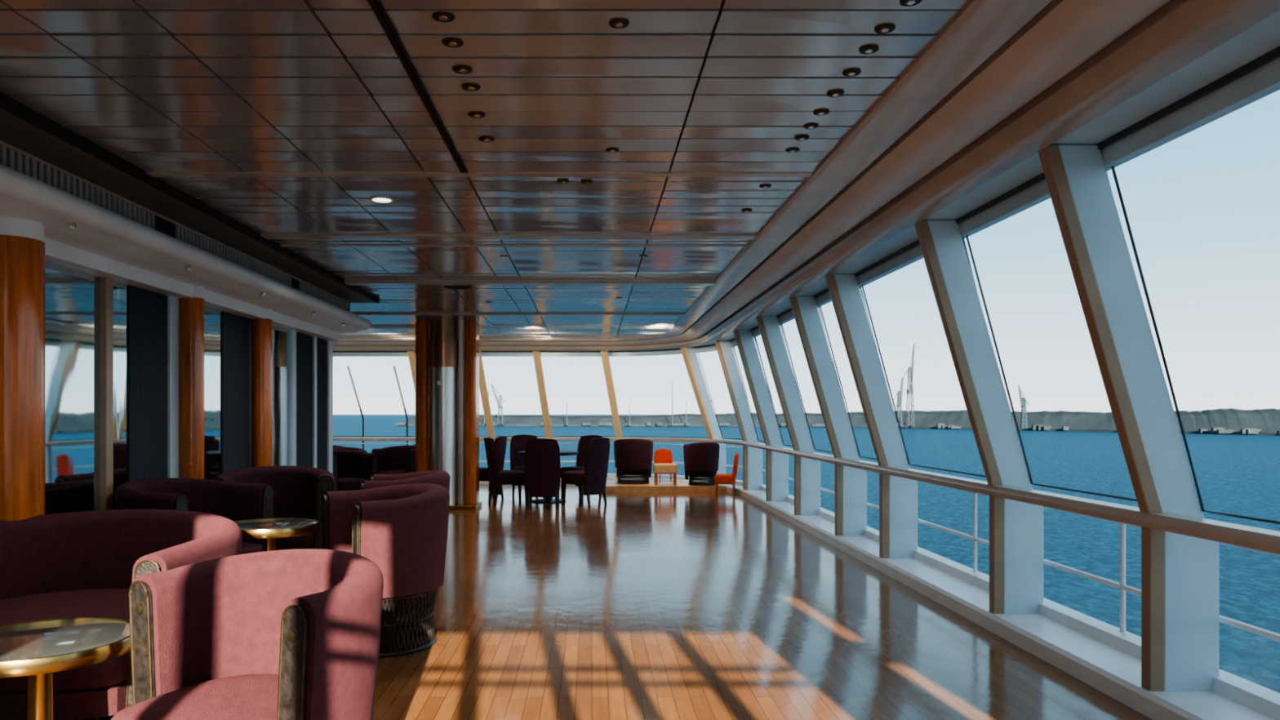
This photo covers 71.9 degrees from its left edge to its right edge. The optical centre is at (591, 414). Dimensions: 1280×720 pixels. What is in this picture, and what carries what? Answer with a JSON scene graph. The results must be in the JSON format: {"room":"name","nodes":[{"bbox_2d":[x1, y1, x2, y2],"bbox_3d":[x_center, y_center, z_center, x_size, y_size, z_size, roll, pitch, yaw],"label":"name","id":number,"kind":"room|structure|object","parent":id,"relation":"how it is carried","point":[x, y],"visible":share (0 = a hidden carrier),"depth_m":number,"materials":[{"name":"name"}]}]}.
{"room":"ship interior","nodes":[
{"label":"ship interior","id":0,"kind":"room"},
{"bbox_2d":[128,284,323,467],"bbox_3d":[-3.175,0.000,4.765,0.090,2.600,11.130,0,0,0],"label":"wall","id":1,"kind":"structure","parent":0,"point":[250,320],"depth_m":8.06,"materials":[{"name":"grey paint"}]},
{"bbox_2d":[99,276,113,510],"bbox_3d":[-3.095,0.215,5.586,0.070,2.170,0.082,0,0,0],"label":"trim","id":2,"kind":"structure","parent":1,"relation":"attached to","point":[106,284],"depth_m":5.55,"materials":[{"name":"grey metal"}]},
{"bbox_2d":[113,280,128,510],"bbox_3d":[-3.115,0.185,5.753,0.030,2.110,0.252,0,0,0],"label":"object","id":3,"kind":"structure","parent":1,"relation":"in","point":[120,290],"depth_m":5.79,"materials":[{"name":"clear glass"}]},
{"bbox_2d":[128,285,167,481],"bbox_3d":[-3.108,0.205,6.144,0.043,2.130,0.530,0,0,0],"label":"wall panel","id":4,"kind":"object","parent":1,"relation":"hanging from","point":[147,310],"visible":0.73,"depth_m":6.10,"materials":[{"name":"black fabric"}]},
{"bbox_2d":[6,148,298,289],"bbox_3d":[-2.717,-1.185,4.525,0.005,0.130,10.650,0,0,0],"label":"trim","id":5,"kind":"structure","parent":1,"relation":"attached to","point":[162,225],"depth_m":5.61,"materials":[{"name":"metal"}]},
{"bbox_2d":[163,294,179,478],"bbox_3d":[-3.100,0.215,6.496,0.060,2.170,0.173,0,0,0],"label":"trim","id":6,"kind":"structure","parent":1,"relation":"attached to","point":[173,303],"depth_m":6.46,"materials":[{"name":"white paint"}]},
{"bbox_2d":[0,140,349,311],"bbox_3d":[-2.707,-1.184,4.550,0.017,0.132,10.500,0,0,0],"label":"air vent","id":7,"kind":"object","parent":1,"relation":"attached to","point":[42,171],"visible":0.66,"depth_m":5.15,"materials":[{"name":"black metal"}]},
{"bbox_2d":[0,164,371,332],"bbox_3d":[-2.842,-1.035,4.750,0.515,0.160,11.100,0,0,0],"label":"trim","id":8,"kind":"structure","parent":1,"relation":"attached to","point":[100,230],"depth_m":5.33,"materials":[{"name":"beige paint"}]},
{"bbox_2d":[44,237,340,340],"bbox_3d":[-3.030,-0.912,4.775,0.140,0.095,11.150,0,0,0],"label":"trim","id":9,"kind":"structure","parent":1,"relation":"attached to","point":[57,253],"depth_m":6.01,"materials":[{"name":"beige paint"}]},
{"bbox_2d":[204,306,221,479],"bbox_3d":[-3.115,0.185,7.162,0.030,2.110,0.406,0,0,0],"label":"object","id":10,"kind":"structure","parent":1,"relation":"in","point":[212,317],"depth_m":7.19,"materials":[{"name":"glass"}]},
{"bbox_2d":[221,311,248,473],"bbox_3d":[-3.108,0.205,7.648,0.043,2.130,0.565,0,0,0],"label":"wall panel","id":11,"kind":"object","parent":1,"relation":"hanging from","point":[234,328],"visible":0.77,"depth_m":7.60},
{"bbox_2d":[272,324,289,466],"bbox_3d":[-3.115,0.185,8.720,0.030,2.110,0.601,0,0,0],"label":"window","id":12,"kind":"structure","parent":1,"relation":"in","point":[281,336],"depth_m":8.78,"materials":[{"name":"clear glass"}]},
{"bbox_2d":[289,329,296,466],"bbox_3d":[-3.100,0.215,9.082,0.060,2.170,0.121,0,0,0],"label":"trim","id":13,"kind":"structure","parent":1,"relation":"attached to","point":[292,333],"depth_m":9.03,"materials":[{"name":"white paint"}]},
{"bbox_2d":[296,332,312,466],"bbox_3d":[-3.108,0.205,9.443,0.043,2.130,0.601,0,0,0],"label":"curtain","id":14,"kind":"object","parent":1,"relation":"hanging from","point":[304,342],"visible":0.55,"depth_m":9.45,"materials":[{"name":"black fabric"}]},
{"bbox_2d":[310,335,316,467],"bbox_3d":[-3.100,0.215,9.785,0.060,2.170,0.084,0,0,0],"label":"trim","id":15,"kind":"structure","parent":1,"relation":"attached to","point":[314,338],"depth_m":9.75,"materials":[{"name":"white paint"}]},
{"bbox_2d":[316,337,327,471],"bbox_3d":[-3.108,0.205,10.049,0.043,2.130,0.444,0,0,0],"label":"curtain","id":16,"kind":"object","parent":1,"relation":"hanging from","point":[322,344],"visible":0.58,"depth_m":10.07,"materials":[{"name":"black fabric"}]},
{"bbox_2d":[324,339,333,474],"bbox_3d":[-3.100,0.215,10.350,0.060,2.170,0.157,0,0,0],"label":"trim","id":17,"kind":"structure","parent":1,"relation":"attached to","point":[330,343],"depth_m":10.32,"materials":[{"name":"white paint"}]},
{"bbox_2d":[44,261,1279,641],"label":"railing","id":18,"kind":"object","parent":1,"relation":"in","point":[72,296],"depth_m":5.20,"materials":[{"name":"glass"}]},
{"bbox_2d":[332,0,1052,342],"bbox_3d":[-2.192,-1.317,7.335,7.217,0.085,16.270,0,0,0],"label":"trim","id":19,"kind":"structure","parent":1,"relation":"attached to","point":[981,27],"depth_m":3.84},
{"bbox_2d":[333,0,1169,346],"bbox_3d":[-2.042,-1.290,7.485,7.517,0.140,16.570,0,0,0],"label":"trim","id":20,"kind":"structure","parent":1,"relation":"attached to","point":[1064,34],"depth_m":3.75,"materials":[{"name":"beige paint"}]},
{"bbox_2d":[733,337,777,441],"bbox_3d":[2.452,-0.335,13.112,0.415,1.530,1.778,0,0,0],"label":"window","id":21,"kind":"structure","parent":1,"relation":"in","point":[754,337],"depth_m":13.97,"materials":[{"name":"black metal"}]},
{"bbox_2d":[755,324,807,446],"bbox_3d":[2.454,-0.335,11.350,0.410,1.530,1.655,0,0,0],"label":"window","id":22,"kind":"structure","parent":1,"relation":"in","point":[780,325],"depth_m":12.16,"materials":[{"name":"black metal"}]},
{"bbox_2d":[333,0,1279,351],"bbox_3d":[-1.907,-1.254,7.620,7.787,0.213,16.840,0,0,0],"label":"trim","id":23,"kind":"structure","parent":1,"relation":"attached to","point":[1179,33],"depth_m":3.62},
{"bbox_2d":[333,57,1279,356],"bbox_3d":[-1.762,-1.188,7.765,8.077,0.225,17.130,0,0,0],"label":"trim","id":24,"kind":"structure","parent":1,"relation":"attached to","point":[1264,81],"depth_m":3.73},
{"bbox_2d":[333,45,1279,351],"bbox_3d":[-1.794,-1.165,7.732,8.012,0.030,17.065,0,0,0],"label":"trim","id":25,"kind":"structure","parent":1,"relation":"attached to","point":[1273,54],"depth_m":3.70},
{"bbox_2d":[781,306,847,453],"bbox_3d":[2.454,-0.335,9.620,0.410,1.530,1.714,0,0,0],"label":"window","id":26,"kind":"structure","parent":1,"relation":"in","point":[818,306],"depth_m":10.46,"materials":[{"name":"black metal"}]},
{"bbox_2d":[479,478,1224,719],"bbox_3d":[-1.657,1.300,7.870,8.287,0.200,17.340,0,0,0],"label":"trim","id":27,"kind":"structure","parent":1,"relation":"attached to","point":[1115,682],"depth_m":4.92,"materials":[{"name":"beige paint"}]},
{"bbox_2d":[819,286,888,459],"bbox_3d":[2.454,-0.335,8.060,0.410,1.530,1.315,0,0,0],"label":"window","id":28,"kind":"structure","parent":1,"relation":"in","point":[860,286],"depth_m":8.70,"materials":[{"name":"black metal"}]},
{"bbox_2d":[861,237,986,477],"bbox_3d":[2.454,-0.335,6.355,0.410,1.530,2.005,0,0,0],"label":"window","id":29,"kind":"structure","parent":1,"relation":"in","point":[963,240],"depth_m":7.34,"materials":[{"name":"black metal"}]},
{"bbox_2d":[606,473,1279,719],"bbox_3d":[-1.496,1.465,8.030,8.607,0.670,17.660,0,0,0],"label":"trim","id":30,"kind":"structure","parent":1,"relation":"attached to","point":[1232,696],"depth_m":4.74,"materials":[{"name":"beige paint"}]},
{"bbox_2d":[973,492,977,571],"bbox_3d":[2.767,0.815,6.355,0.028,0.670,0.028,0,0,0],"label":"stanchion","id":31,"kind":"object","parent":30,"relation":"on","point":[975,495],"visible":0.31,"depth_m":6.34,"materials":[{"name":"beige paint"}]},
{"bbox_2d":[1120,521,1125,632],"bbox_3d":[2.767,0.815,4.588,0.028,0.670,0.028,0,0,0],"label":"stanchion","id":32,"kind":"object","parent":30,"relation":"on","point":[1122,526],"visible":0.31,"depth_m":4.58,"materials":[{"name":"beige paint"}]},
{"bbox_2d":[693,10,1279,346],"bbox_3d":[-1.776,-1.268,7.750,8.047,0.185,17.100,0,0,0],"label":"trim","id":33,"kind":"structure","parent":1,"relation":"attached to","point":[1264,37],"depth_m":3.52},
{"bbox_2d":[965,170,1137,501],"bbox_3d":[2.454,-0.335,4.588,0.410,1.530,1.439,0,0,0],"label":"window","id":34,"kind":"structure","parent":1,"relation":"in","point":[966,237],"depth_m":5.29,"materials":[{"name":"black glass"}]},
{"bbox_2d":[1111,166,1279,524],"bbox_3d":[2.454,-0.335,3.098,0.410,1.530,1.450,0,0,0],"label":"window","id":35,"kind":"structure","parent":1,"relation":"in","point":[1112,167],"depth_m":3.81,"materials":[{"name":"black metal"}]},
{"bbox_2d":[0,0,969,339],"bbox_3d":[-1.927,-1.372,7.700,8.147,0.156,17.000,0,0,0],"label":"ceiling","id":36,"kind":"structure","parent":0,"point":[160,86],"depth_m":3.86,"materials":[{"name":"wood"}]},
{"bbox_2d":[0,92,379,302],"bbox_3d":[-2.585,-1.286,4.550,0.330,0.068,10.700,0,0,0],"label":"trim","id":37,"kind":"structure","parent":36,"relation":"attached to","point":[15,131],"depth_m":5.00,"materials":[{"name":"black metal"}]},
{"bbox_2d":[369,195,394,203],"bbox_3d":[-1.270,-1.296,5.320,0.144,0.011,0.144,0,0,0],"label":"recessed light","id":38,"kind":"object","parent":36,"relation":"in","point":[380,199],"visible":1,"depth_m":5.30,"materials":[{"name":"white paint"}]},
{"bbox_2d":[367,0,467,173],"bbox_3d":[-0.682,-1.303,1.950,0.035,0.034,5.500,0,0,0],"label":"trim","id":39,"kind":"structure","parent":36,"relation":"attached to","point":[376,6],"depth_m":3.35,"materials":[{"name":"black metal"}]},
{"bbox_2d":[431,11,454,22],"bbox_3d":[-0.484,-1.296,2.870,0.074,0.011,0.074,0,0,0],"label":"recessed light","id":40,"kind":"object","parent":36,"relation":"in","point":[441,16],"visible":1,"depth_m":2.86,"materials":[{"name":"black metal"}]},
{"bbox_2d":[441,37,463,47],"bbox_3d":[-0.486,-1.296,3.070,0.074,0.011,0.074,0,0,0],"label":"recessed light","id":41,"kind":"object","parent":36,"relation":"in","point":[448,42],"visible":1,"depth_m":3.06,"materials":[{"name":"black metal"}]},
{"bbox_2d":[452,65,472,74],"bbox_3d":[-0.487,-1.296,3.310,0.074,0.011,0.074,0,0,0],"label":"recessed light","id":42,"kind":"object","parent":36,"relation":"in","point":[464,69],"visible":1,"depth_m":3.30,"materials":[{"name":"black metal"}]},
{"bbox_2d":[461,83,479,91],"bbox_3d":[-0.480,-1.296,3.490,0.074,0.011,0.074,0,0,0],"label":"recessed light","id":43,"kind":"object","parent":36,"relation":"in","point":[467,86],"visible":1,"depth_m":3.48,"materials":[{"name":"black metal"}]},
{"bbox_2d":[146,168,813,177],"bbox_3d":[-0.597,-1.306,4.755,3.587,0.028,0.070,0,0,0],"label":"trim","id":44,"kind":"structure","parent":36,"relation":"attached to","point":[245,174],"depth_m":4.75,"materials":[{"name":"black metal"}]},
{"bbox_2d":[260,232,756,239],"bbox_3d":[-0.597,-1.303,6.410,3.587,0.034,0.120,0,0,0],"label":"trim","id":45,"kind":"structure","parent":36,"relation":"attached to","point":[334,236],"depth_m":6.36,"materials":[{"name":"black metal"}]},
{"bbox_2d":[280,242,746,247],"bbox_3d":[-0.597,-1.306,6.775,3.587,0.028,0.050,0,0,0],"label":"trim","id":46,"kind":"structure","parent":36,"relation":"attached to","point":[348,245],"depth_m":6.76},
{"bbox_2d":[354,311,684,315],"bbox_3d":[-2.401,-1.300,11.350,7.197,0.040,0.100,0,0,0],"label":"trim","id":47,"kind":"structure","parent":36,"relation":"attached to","point":[446,313],"depth_m":11.30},
{"bbox_2d":[344,278,715,285],"bbox_3d":[-0.597,-1.292,8.570,3.587,0.055,0.140,0,0,0],"label":"trim","id":48,"kind":"structure","parent":36,"relation":"attached to","point":[435,282],"depth_m":8.50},
{"bbox_2d":[608,17,629,28],"bbox_3d":[0.090,-1.296,2.920,0.067,0.011,0.067,0,0,0],"label":"recessed light","id":49,"kind":"object","parent":36,"relation":"in","point":[619,23],"visible":1,"depth_m":2.91,"materials":[{"name":"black metal"}]},
{"bbox_2d":[842,68,860,76],"bbox_3d":[0.985,-1.296,3.340,0.067,0.011,0.067,0,0,0],"label":"recessed light","id":50,"kind":"object","parent":36,"relation":"in","point":[851,72],"visible":1,"depth_m":3.33,"materials":[{"name":"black metal"}]},
{"bbox_2d":[858,44,879,53],"bbox_3d":[0.985,-1.296,3.130,0.067,0.011,0.067,0,0,0],"label":"recessed light","id":51,"kind":"object","parent":36,"relation":"in","point":[868,49],"visible":1,"depth_m":3.12,"materials":[{"name":"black metal"}]},
{"bbox_2d":[874,23,895,33],"bbox_3d":[0.985,-1.296,2.960,0.067,0.011,0.067,0,0,0],"label":"recessed light","id":52,"kind":"object","parent":36,"relation":"in","point":[886,28],"visible":1,"depth_m":2.95,"materials":[{"name":"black metal"}]},
{"bbox_2d":[68,484,1152,719],"bbox_3d":[-1.776,1.375,7.850,8.447,0.150,17.300,0,0,0],"label":"floor","id":53,"kind":"structure","parent":0,"point":[634,606],"depth_m":5.23,"materials":[{"name":"brown wood"}]},
{"bbox_2d":[0,216,44,520],"bbox_3d":[-2.910,0.158,4.400,0.336,2.285,0.336,0,0,0],"label":"wood column","id":54,"kind":"structure","parent":53,"relation":"on","point":[22,244],"depth_m":4.31,"materials":[{"name":"brown wood"}]},
{"bbox_2d":[0,617,130,719],"bbox_3d":[-1.800,1.014,2.870,0.592,0.572,0.592,0,0,0],"label":"side table","id":55,"kind":"object","parent":53,"relation":"on","point":[35,650],"visible":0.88,"depth_m":2.83,"materials":[{"name":"gold glass"}]},
{"bbox_2d":[0,509,242,719],"bbox_3d":[-2.320,0.895,3.915,1.392,0.810,1.384,0,0,0],"label":"loveseat","id":56,"kind":"object","parent":53,"relation":"on","point":[84,563],"visible":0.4,"depth_m":4.24,"materials":[{"name":"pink fabric"}]},
{"bbox_2d":[0,588,129,692],"bbox_3d":[-2.320,0.936,3.842,1.104,0.187,1.239,0,0,0],"label":"seat cushion","id":57,"kind":"object","parent":56,"relation":"on","point":[16,605],"depth_m":3.73,"materials":[{"name":"red fabric"}]},
{"bbox_2d":[179,285,204,479],"bbox_3d":[-3.000,0.158,6.600,0.190,2.285,0.190,0,0,0],"label":"wood column","id":58,"kind":"structure","parent":53,"relation":"on","point":[191,309],"depth_m":6.53,"materials":[{"name":"brown wood"}]},
{"bbox_2d":[114,478,273,554],"bbox_3d":[-2.625,0.865,5.748,0.840,0.870,0.913,0,0,18],"label":"sofa","id":59,"kind":"object","parent":53,"relation":"on","point":[233,501],"visible":0.2,"depth_m":5.99,"materials":[{"name":"fabric"}]},
{"bbox_2d":[241,542,262,554],"bbox_3d":[-2.556,0.936,5.725,0.693,0.187,0.619,0,0,18],"label":"seat cushion","id":60,"kind":"object","parent":59,"relation":"on","point":[246,547],"depth_m":5.77,"materials":[{"name":"purple fabric"}]},
{"bbox_2d":[111,548,383,719],"bbox_3d":[-1.057,0.883,2.733,0.833,0.835,0.780,0,0,30],"label":"armchair","id":61,"kind":"object","parent":53,"relation":"on","point":[284,634],"visible":1,"depth_m":2.77,"materials":[{"name":"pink fabric"}]},
{"bbox_2d":[111,674,278,719],"bbox_3d":[-1.093,0.936,2.670,0.538,0.187,0.633,0,0,30],"label":"seat cushion","id":62,"kind":"object","parent":61,"relation":"on","point":[179,696],"depth_m":2.61,"materials":[{"name":"pink fabric"}]},
{"bbox_2d":[251,309,272,467],"bbox_3d":[-3.020,0.158,8.050,0.202,2.285,0.202,0,0,0],"label":"wood column","id":63,"kind":"structure","parent":53,"relation":"on","point":[261,329],"depth_m":7.97,"materials":[{"name":"brown wood"}]},
{"bbox_2d":[210,465,334,550],"bbox_3d":[-2.527,0.865,7.026,0.913,0.870,0.840,0,0,-14],"label":"armchair","id":64,"kind":"object","parent":53,"relation":"on","point":[298,491],"visible":0.21,"depth_m":7.25,"materials":[{"name":"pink fabric"}]},
{"bbox_2d":[275,533,313,550],"bbox_3d":[-2.508,0.936,6.955,0.619,0.187,0.693,0,0,-14],"label":"seat cushion","id":65,"kind":"object","parent":64,"relation":"on","point":[305,541],"depth_m":6.68,"materials":[{"name":"purple fabric"}]},
{"bbox_2d":[233,518,319,551],"bbox_3d":[-1.800,0.954,4.900,0.542,0.692,0.542,0,0,0],"label":"side table","id":66,"kind":"object","parent":53,"relation":"on","point":[268,530],"visible":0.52,"depth_m":4.82,"materials":[{"name":"gold metal"}]},
{"bbox_2d":[333,449,377,491],"bbox_3d":[-3.415,0.900,12.215,0.731,0.800,0.672,0,0,-45],"label":"armchair","id":67,"kind":"object","parent":53,"relation":"on","point":[351,468],"visible":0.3,"depth_m":12.35,"materials":[{"name":"fabric"}]},
{"bbox_2d":[337,477,370,490],"bbox_3d":[-3.374,0.966,12.174,0.495,0.172,0.555,0,0,-45],"label":"seat cushion","id":68,"kind":"object","parent":67,"relation":"on","point":[344,483],"depth_m":11.94,"materials":[{"name":"purple fabric"}]},
{"bbox_2d":[320,483,449,657],"bbox_3d":[-1.188,0.855,5.019,0.740,0.890,0.813,0,0,-30],"label":"armchair","id":69,"kind":"object","parent":53,"relation":"on","point":[402,529],"visible":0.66,"depth_m":4.76,"materials":[{"name":"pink fabric"}]},
{"bbox_2d":[371,445,415,474],"bbox_3d":[-3.042,0.900,13.920,0.731,0.800,0.672,0,0,22],"label":"armchair","id":70,"kind":"object","parent":53,"relation":"on","point":[397,460],"visible":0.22,"depth_m":13.99,"materials":[{"name":"fabric"}]},
{"bbox_2d":[360,470,449,492],"bbox_3d":[-1.463,0.868,6.755,0.740,0.863,0.813,0,0,-9],"label":"armchair","id":71,"kind":"object","parent":53,"relation":"on","point":[441,477],"visible":0.23,"depth_m":6.57,"materials":[{"name":"fabric"}]},
{"bbox_2d":[407,351,415,391],"bbox_3d":[-3.188,0.065,16.394,0.352,2.470,0.763,0,0,0],"label":"window post","id":72,"kind":"object","parent":53,"relation":"on","point":[411,354],"visible":0.11,"depth_m":16.08,"materials":[{"name":"beige metal"}]},
{"bbox_2d":[415,319,482,510],"bbox_3d":[-2.020,-0.010,12.270,0.900,2.620,0.620,0,0,0],"label":"column","id":73,"kind":"structure","parent":53,"relation":"on","point":[447,350],"depth_m":12.11,"materials":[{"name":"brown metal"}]},
{"bbox_2d":[479,351,494,441],"bbox_3d":[-1.988,0.065,16.394,0.352,2.470,0.763,0,0,0],"label":"window post","id":74,"kind":"object","parent":53,"relation":"on","point":[482,385],"visible":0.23,"depth_m":16.27,"materials":[{"name":"beige metal"}]},
{"bbox_2d":[479,435,506,501],"bbox_3d":[-1.597,0.816,13.386,0.610,0.972,0.490,0,0,13],"label":"dining chair","id":75,"kind":"object","parent":53,"relation":"on","point":[500,442],"visible":0.32,"depth_m":13.20,"materials":[{"name":"purple fabric"}]},
{"bbox_2d":[484,437,527,506],"bbox_3d":[-1.262,0.816,12.729,0.610,0.972,0.490,0,0,-18],"label":"dining chair","id":76,"kind":"object","parent":53,"relation":"on","point":[497,477],"visible":0.91,"depth_m":12.53,"materials":[{"name":"purple fabric"}]},
{"bbox_2d":[510,435,537,495],"bbox_3d":[-1.020,0.816,14.012,0.490,0.972,0.610,0,0,-18],"label":"dining chair","id":77,"kind":"object","parent":53,"relation":"on","point":[517,442],"visible":0.33,"depth_m":14.14,"materials":[{"name":"purple fabric"}]},
{"bbox_2d":[532,351,552,437],"bbox_3d":[-0.908,0.065,16.394,0.352,2.470,0.763,0,0,0],"label":"window post","id":78,"kind":"object","parent":53,"relation":"on","point":[536,354],"visible":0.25,"depth_m":16.23,"materials":[{"name":"beige metal"}]},
{"bbox_2d":[524,438,560,508],"bbox_3d":[-0.680,0.816,12.285,0.490,0.972,0.610,0,0,0],"label":"dining chair","id":79,"kind":"object","parent":53,"relation":"on","point":[542,455],"visible":1,"depth_m":12.06,"materials":[{"name":"purple fabric"}]},
{"bbox_2d":[518,450,578,502],"bbox_3d":[-0.650,0.927,13.150,0.900,0.745,0.900,0,0,0],"label":"dining table","id":80,"kind":"object","parent":53,"relation":"on","point":[547,500],"visible":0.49,"depth_m":12.98,"materials":[{"name":"paint"}]},
{"bbox_2d":[560,435,602,499],"bbox_3d":[-0.141,0.816,13.752,0.490,0.972,0.610,0,0,37],"label":"dining chair","id":81,"kind":"object","parent":53,"relation":"on","point":[584,442],"visible":0.3,"depth_m":13.96,"materials":[{"name":"purple fabric"}]},
{"bbox_2d":[561,437,609,506],"bbox_3d":[-0.068,0.816,12.661,0.610,0.972,0.490,0,0,37],"label":"dining chair","id":82,"kind":"object","parent":53,"relation":"on","point":[593,477],"visible":1,"depth_m":12.48,"materials":[{"name":"purple fabric"}]},
{"bbox_2d":[600,351,622,478],"bbox_3d":[0.368,0.065,16.384,0.434,2.470,0.729,0,0,0],"label":"window post","id":83,"kind":"object","parent":53,"relation":"on","point":[605,357],"visible":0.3,"depth_m":16.23,"materials":[{"name":"beige metal"}]},
{"bbox_2d":[605,480,724,492],"bbox_3d":[1.185,1.250,15.435,2.070,0.100,1.430,0,0,0],"label":"platform","id":84,"kind":"object","parent":53,"relation":"on","point":[611,486],"visible":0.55,"depth_m":14.72,"materials":[{"name":"brown wood"}]},
{"bbox_2d":[613,438,653,484],"bbox_3d":[0.718,0.808,15.330,0.685,0.783,0.630,0,0,6],"label":"armchair","id":85,"kind":"object","parent":84,"relation":"on","point":[633,456],"visible":1,"depth_m":15.09,"materials":[{"name":"fabric"}]},
{"bbox_2d":[653,448,672,483],"bbox_3d":[1.296,0.905,15.603,0.346,0.591,0.334,0,0,-11],"label":"chair","id":86,"kind":"object","parent":84,"relation":"on","point":[662,455],"visible":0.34,"depth_m":15.70,"materials":[{"name":"fabric"}]},
{"bbox_2d":[653,463,677,485],"bbox_3d":[1.250,1.020,15.000,0.400,0.360,0.240,0,0,0],"label":"table","id":87,"kind":"object","parent":84,"relation":"on","point":[657,468],"visible":1,"depth_m":14.89,"materials":[{"name":"brown wood"}]},
{"bbox_2d":[653,463,677,473],"bbox_3d":[1.250,0.920,15.000,0.400,0.160,0.240,0,0,0],"label":"cushion","id":88,"kind":"object","parent":87,"relation":"on","point":[657,468],"depth_m":14.88,"materials":[{"name":"beige fabric"}]},
{"bbox_2d":[683,442,719,485],"bbox_3d":[1.883,0.835,14.965,0.584,0.731,0.488,0,0,-11],"label":"armchair","id":89,"kind":"object","parent":84,"relation":"on","point":[701,460],"visible":0.96,"depth_m":14.78,"materials":[{"name":"fabric"}]},
{"bbox_2d":[680,346,725,482],"bbox_3d":[1.935,0.065,15.295,0.816,2.470,0.246,0,0,0],"label":"window post","id":90,"kind":"object","parent":53,"relation":"on","point":[689,354],"visible":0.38,"depth_m":15.28,"materials":[{"name":"beige metal"}]},
{"bbox_2d":[714,453,738,495],"bbox_3d":[2.186,0.964,14.245,0.380,0.674,0.394,0,0,11],"label":"chair","id":91,"kind":"object","parent":53,"relation":"on","point":[719,478],"visible":1,"depth_m":14.07,"materials":[{"name":"fabric"}]},
{"bbox_2d":[715,340,762,489],"bbox_3d":[2.333,0.065,14.004,0.764,2.470,0.111,0,0,0],"label":"window post","id":92,"kind":"object","parent":53,"relation":"on","point":[752,456],"visible":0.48,"depth_m":13.98,"materials":[{"name":"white metal"}]},
{"bbox_2d":[733,329,788,501],"bbox_3d":[2.341,0.065,12.200,0.763,2.470,0.064,0,0,0],"label":"window post","id":93,"kind":"object","parent":53,"relation":"on","point":[776,463],"visible":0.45,"depth_m":12.18,"materials":[{"name":"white metal"}]},
{"bbox_2d":[755,315,820,515],"bbox_3d":[2.341,0.065,10.500,0.763,2.470,0.064,0,0,0],"label":"window post","id":94,"kind":"object","parent":53,"relation":"on","point":[806,471],"visible":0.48,"depth_m":10.47,"materials":[{"name":"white metal"}]},
{"bbox_2d":[789,296,866,536],"bbox_3d":[2.341,0.065,8.740,0.763,2.470,0.064,0,0,0],"label":"window post","id":95,"kind":"object","parent":53,"relation":"on","point":[850,482],"visible":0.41,"depth_m":8.71,"materials":[{"name":"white metal"}]},
{"bbox_2d":[825,274,917,558],"bbox_3d":[2.341,0.065,7.380,0.763,2.470,0.064,0,0,0],"label":"window post","id":96,"kind":"object","parent":53,"relation":"on","point":[898,495],"visible":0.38,"depth_m":7.36,"materials":[{"name":"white metal"}]},
{"bbox_2d":[914,220,1043,614],"bbox_3d":[2.341,0.065,5.330,0.763,2.470,0.064,0,0,0],"label":"window post","id":97,"kind":"object","parent":53,"relation":"on","point":[1015,527],"visible":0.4,"depth_m":5.30,"materials":[{"name":"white metal"}]},
{"bbox_2d":[1038,145,1219,692],"bbox_3d":[2.341,0.065,3.845,0.763,2.470,0.064,0,0,0],"label":"window post","id":98,"kind":"object","parent":53,"relation":"on","point":[1180,573],"visible":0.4,"depth_m":3.82,"materials":[{"name":"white metal"}]},
{"label":"outside","id":99,"kind":"structure","parent":0,"visible":0},
{"bbox_2d":[346,365,364,449],"bbox_3d":[-5.375,1.097,20.000,0.389,4.406,0.035,0,0,0],"label":"antenna","id":100,"kind":"object","parent":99,"point":[348,366],"visible":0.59,"depth_m":19.98,"materials":[{"name":"metal"}]},
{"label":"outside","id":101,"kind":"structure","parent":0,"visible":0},
{"bbox_2d":[393,365,408,445],"bbox_3d":[-4.350,1.098,20.000,0.339,4.405,0.035,0,0,0],"label":"antenna","id":102,"kind":"object","parent":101,"point":[394,368],"visible":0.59,"depth_m":19.98,"materials":[{"name":"metal"}]},
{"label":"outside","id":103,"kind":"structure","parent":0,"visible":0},
{"bbox_2d":[333,414,1279,693],"bbox_3d":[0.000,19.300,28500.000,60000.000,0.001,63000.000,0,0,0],"label":"sea","id":104,"kind":"structure","parent":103,"point":[1238,474],"depth_m":217.04,"materials":[{"name":"liquid"}]},
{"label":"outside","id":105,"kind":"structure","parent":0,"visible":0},
{"bbox_2d":[398,408,1279,435],"bbox_3d":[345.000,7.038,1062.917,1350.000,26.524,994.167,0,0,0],"label":"shoreline","id":106,"kind":"structure","parent":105,"point":[1268,420],"depth_m":1080.78,"materials":[{"name":"grey"}]},
{"bbox_2d":[491,383,505,424],"bbox_3d":[-153.655,-16.713,1440.000,23.982,66.604,9.045,0,0,0],"label":"crane","id":107,"kind":"object","parent":106,"relation":"on","point":[492,386],"visible":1,"depth_m":1437.92,"materials":[{"name":"metal"}]},
{"bbox_2d":[395,422,1279,434],"bbox_3d":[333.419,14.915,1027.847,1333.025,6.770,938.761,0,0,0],"label":"buildings","id":108,"kind":"structure","parent":106,"relation":"on","point":[1034,427],"depth_m":1141.11},
{"bbox_2d":[893,377,903,426],"bbox_3d":[410.668,-16.630,1180.000,14.008,66.376,7.045,0,0,0],"label":"crane","id":109,"kind":"object","parent":106,"relation":"on","point":[899,401],"visible":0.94,"depth_m":1178.77,"materials":[{"name":"metal"}]},
{"bbox_2d":[899,343,915,426],"bbox_3d":[428.235,-39.625,1195.000,20.181,112.307,9.046,0,0,0],"label":"crane","id":110,"kind":"object","parent":106,"relation":"on","point":[910,370],"visible":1,"depth_m":1193.83,"materials":[{"name":"metal"}]},
{"bbox_2d":[1017,385,1029,428],"bbox_3d":[507.644,-8.647,1035.000,13.545,50.432,6.045,0,0,0],"label":"crane","id":111,"kind":"object","parent":106,"relation":"on","point":[1023,400],"visible":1,"depth_m":1033.93,"materials":[{"name":"metal"}]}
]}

